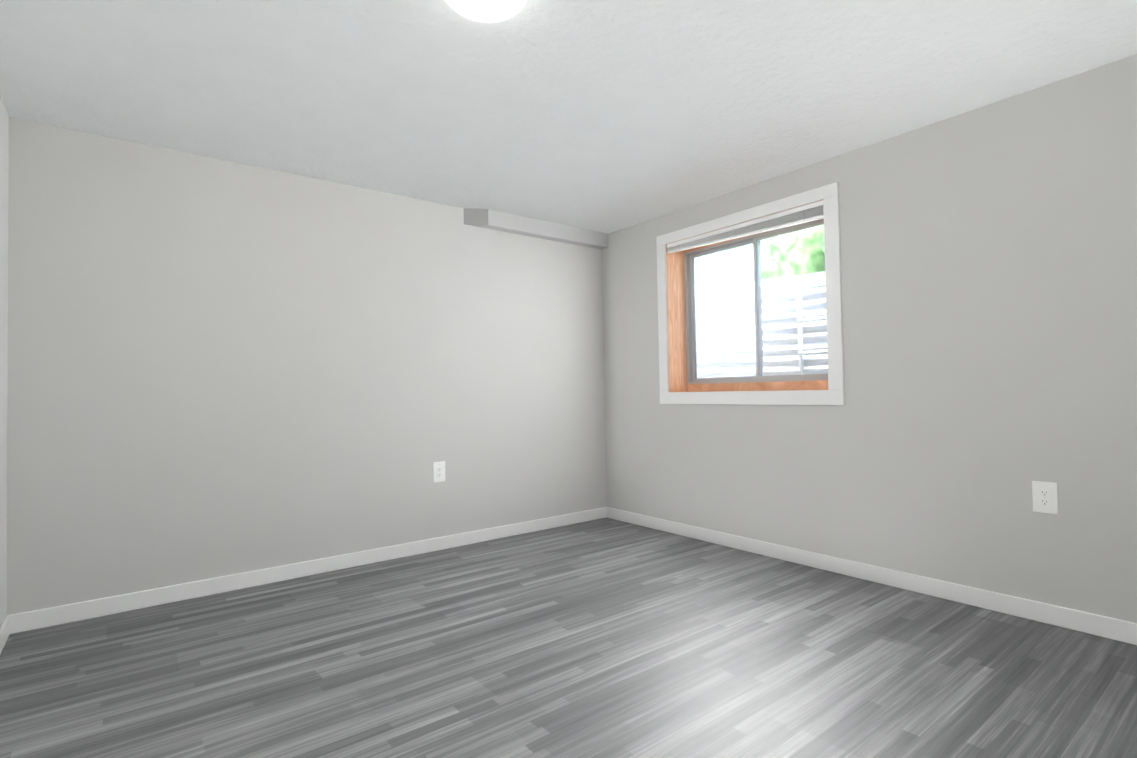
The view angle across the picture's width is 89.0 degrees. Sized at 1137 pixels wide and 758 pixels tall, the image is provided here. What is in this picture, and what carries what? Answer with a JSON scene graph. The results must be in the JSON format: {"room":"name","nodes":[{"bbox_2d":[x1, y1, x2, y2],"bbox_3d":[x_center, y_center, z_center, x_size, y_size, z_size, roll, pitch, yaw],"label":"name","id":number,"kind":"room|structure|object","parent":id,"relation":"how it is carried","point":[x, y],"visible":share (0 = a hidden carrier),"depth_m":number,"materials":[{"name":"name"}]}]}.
{"room":"empty basement bedroom","nodes":[
{"label":"empty basement bedroom","id":0,"kind":"room"},
{"bbox_2d":[0,96,8,626],"bbox_3d":[-1.239,-0.088,0.868,0.100,2.320,4.489,0,-2,-38],"label":"wall","id":1,"kind":"structure","parent":0,"point":[4,137],"depth_m":2.50,"materials":[{"name":"paint"}]},
{"bbox_2d":[0,614,15,653],"bbox_3d":[-1.173,1.029,0.879,0.017,0.085,4.289,0,-2,-38],"label":"baseboard","id":2,"kind":"structure","parent":1,"relation":"attached to","point":[8,627],"depth_m":2.51,"materials":[{"name":"white wood"}]},
{"bbox_2d":[6,117,606,615],"bbox_3d":[-1.140,-0.025,3.722,3.555,2.320,0.100,0,-2,-38],"label":"wall","id":3,"kind":"structure","parent":0,"point":[218,367],"depth_m":3.21,"materials":[{"name":"paint"}]},
{"bbox_2d":[16,507,607,632],"bbox_3d":[-1.079,1.090,3.655,3.510,0.085,0.017,0,-2,-38],"label":"baseboard","id":4,"kind":"structure","parent":3,"relation":"attached to","point":[57,615],"depth_m":3.20,"materials":[{"name":"white wood"}]},
{"bbox_2d":[433,461,444,482],"bbox_3d":[-0.860,0.618,3.848,0.086,0.135,0.008,0,-2,-38],"label":"outlet","id":5,"kind":"object","parent":3,"relation":"attached to","point":[438,471],"visible":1,"depth_m":3.84,"materials":[{"name":"plastic"}]},
{"bbox_2d":[0,518,1136,757],"bbox_3d":[0.305,1.122,2.023,3.955,0.100,4.489,0,-2,-38],"label":"floor","id":6,"kind":"structure","parent":0,"point":[606,638],"depth_m":2.16,"materials":[{"name":"laminate"}]},
{"bbox_2d":[0,0,1136,233],"bbox_3d":[0.263,-1.297,2.077,3.955,0.100,4.489,0,-2,-38],"label":"ceiling","id":7,"kind":"structure","parent":0,"point":[606,116],"depth_m":2.40,"materials":[{"name":"paint"}]},
{"bbox_2d":[446,0,526,22],"bbox_3d":[-0.261,-1.201,1.811,0.292,0.086,0.292,0,-2,-38],"label":"flush-mount light","id":8,"kind":"object","parent":7,"relation":"attached to","point":[489,11],"visible":1,"depth_m":1.83,"materials":[{"name":"white glass"}]},
{"bbox_2d":[464,208,607,248],"bbox_3d":[-0.202,-1.131,4.376,1.271,0.112,0.080,0,-2,-38],"label":"soffit beam","id":9,"kind":"structure","parent":7,"relation":"attached to","point":[507,222],"depth_m":4.29,"materials":[{"name":"paint"}]},
{"bbox_2d":[602,54,1136,622],"bbox_3d":[1.728,-0.088,3.170,0.300,2.320,4.489,0,-2,-38],"label":"wall","id":10,"kind":"structure","parent":0,"point":[988,254],"depth_m":2.77,"materials":[{"name":"paint"}]},
{"bbox_2d":[656,182,844,404],"bbox_3d":[1.205,-0.455,3.831,0.315,1.239,1.370,0,-2,-38],"label":"window","id":11,"kind":"structure","parent":10,"relation":"in","point":[693,328],"depth_m":4.02,"materials":[{"name":"plastic"}]},
{"bbox_2d":[667,200,823,252],"bbox_3d":[1.098,-0.952,3.766,0.032,0.097,1.192,0,-2,-38],"label":"window blind","id":12,"kind":"object","parent":11,"relation":"attached to","point":[802,214],"visible":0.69,"depth_m":3.63,"materials":[{"name":"white plastic"}]},
{"bbox_2d":[608,507,1136,644],"bbox_3d":[1.623,1.029,3.049,0.015,0.085,4.289,0,-2,-38],"label":"baseboard","id":13,"kind":"structure","parent":10,"relation":"attached to","point":[1098,625],"depth_m":2.89,"materials":[{"name":"white wood"}]},
{"bbox_2d":[1032,481,1057,514],"bbox_3d":[2.055,0.512,2.497,0.008,0.135,0.086,0,-2,-38],"label":"outlet","id":14,"kind":"object","parent":10,"relation":"attached to","point":[1045,497],"visible":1,"depth_m":2.49,"materials":[{"name":"plastic"}]},
{"label":"outside","id":15,"kind":"structure","parent":0,"visible":0},
{"bbox_3d":[5.444,-0.184,7.205,10.519,1.166,15.000,0,-2,-38],"label":"ground","id":16,"kind":"structure","parent":15,"visible":0},
{"bbox_2d":[694,225,824,280],"bbox_3d":[2.776,-1.361,5.575,2.225,1.690,7.156,0,-2,-38],"label":"bush","id":17,"kind":"object","parent":16,"relation":"on","point":[799,259],"depth_m":5.25,"materials":[{"name":"green plant"}]},
{"bbox_2d":[695,271,827,377],"bbox_3d":[1.649,-0.262,4.168,0.795,1.116,1.589,0,-2,-38],"label":"window well","id":18,"kind":"object","parent":16,"relation":"in","point":[780,332],"depth_m":4.57,"materials":[{"name":"metal"}]}
]}

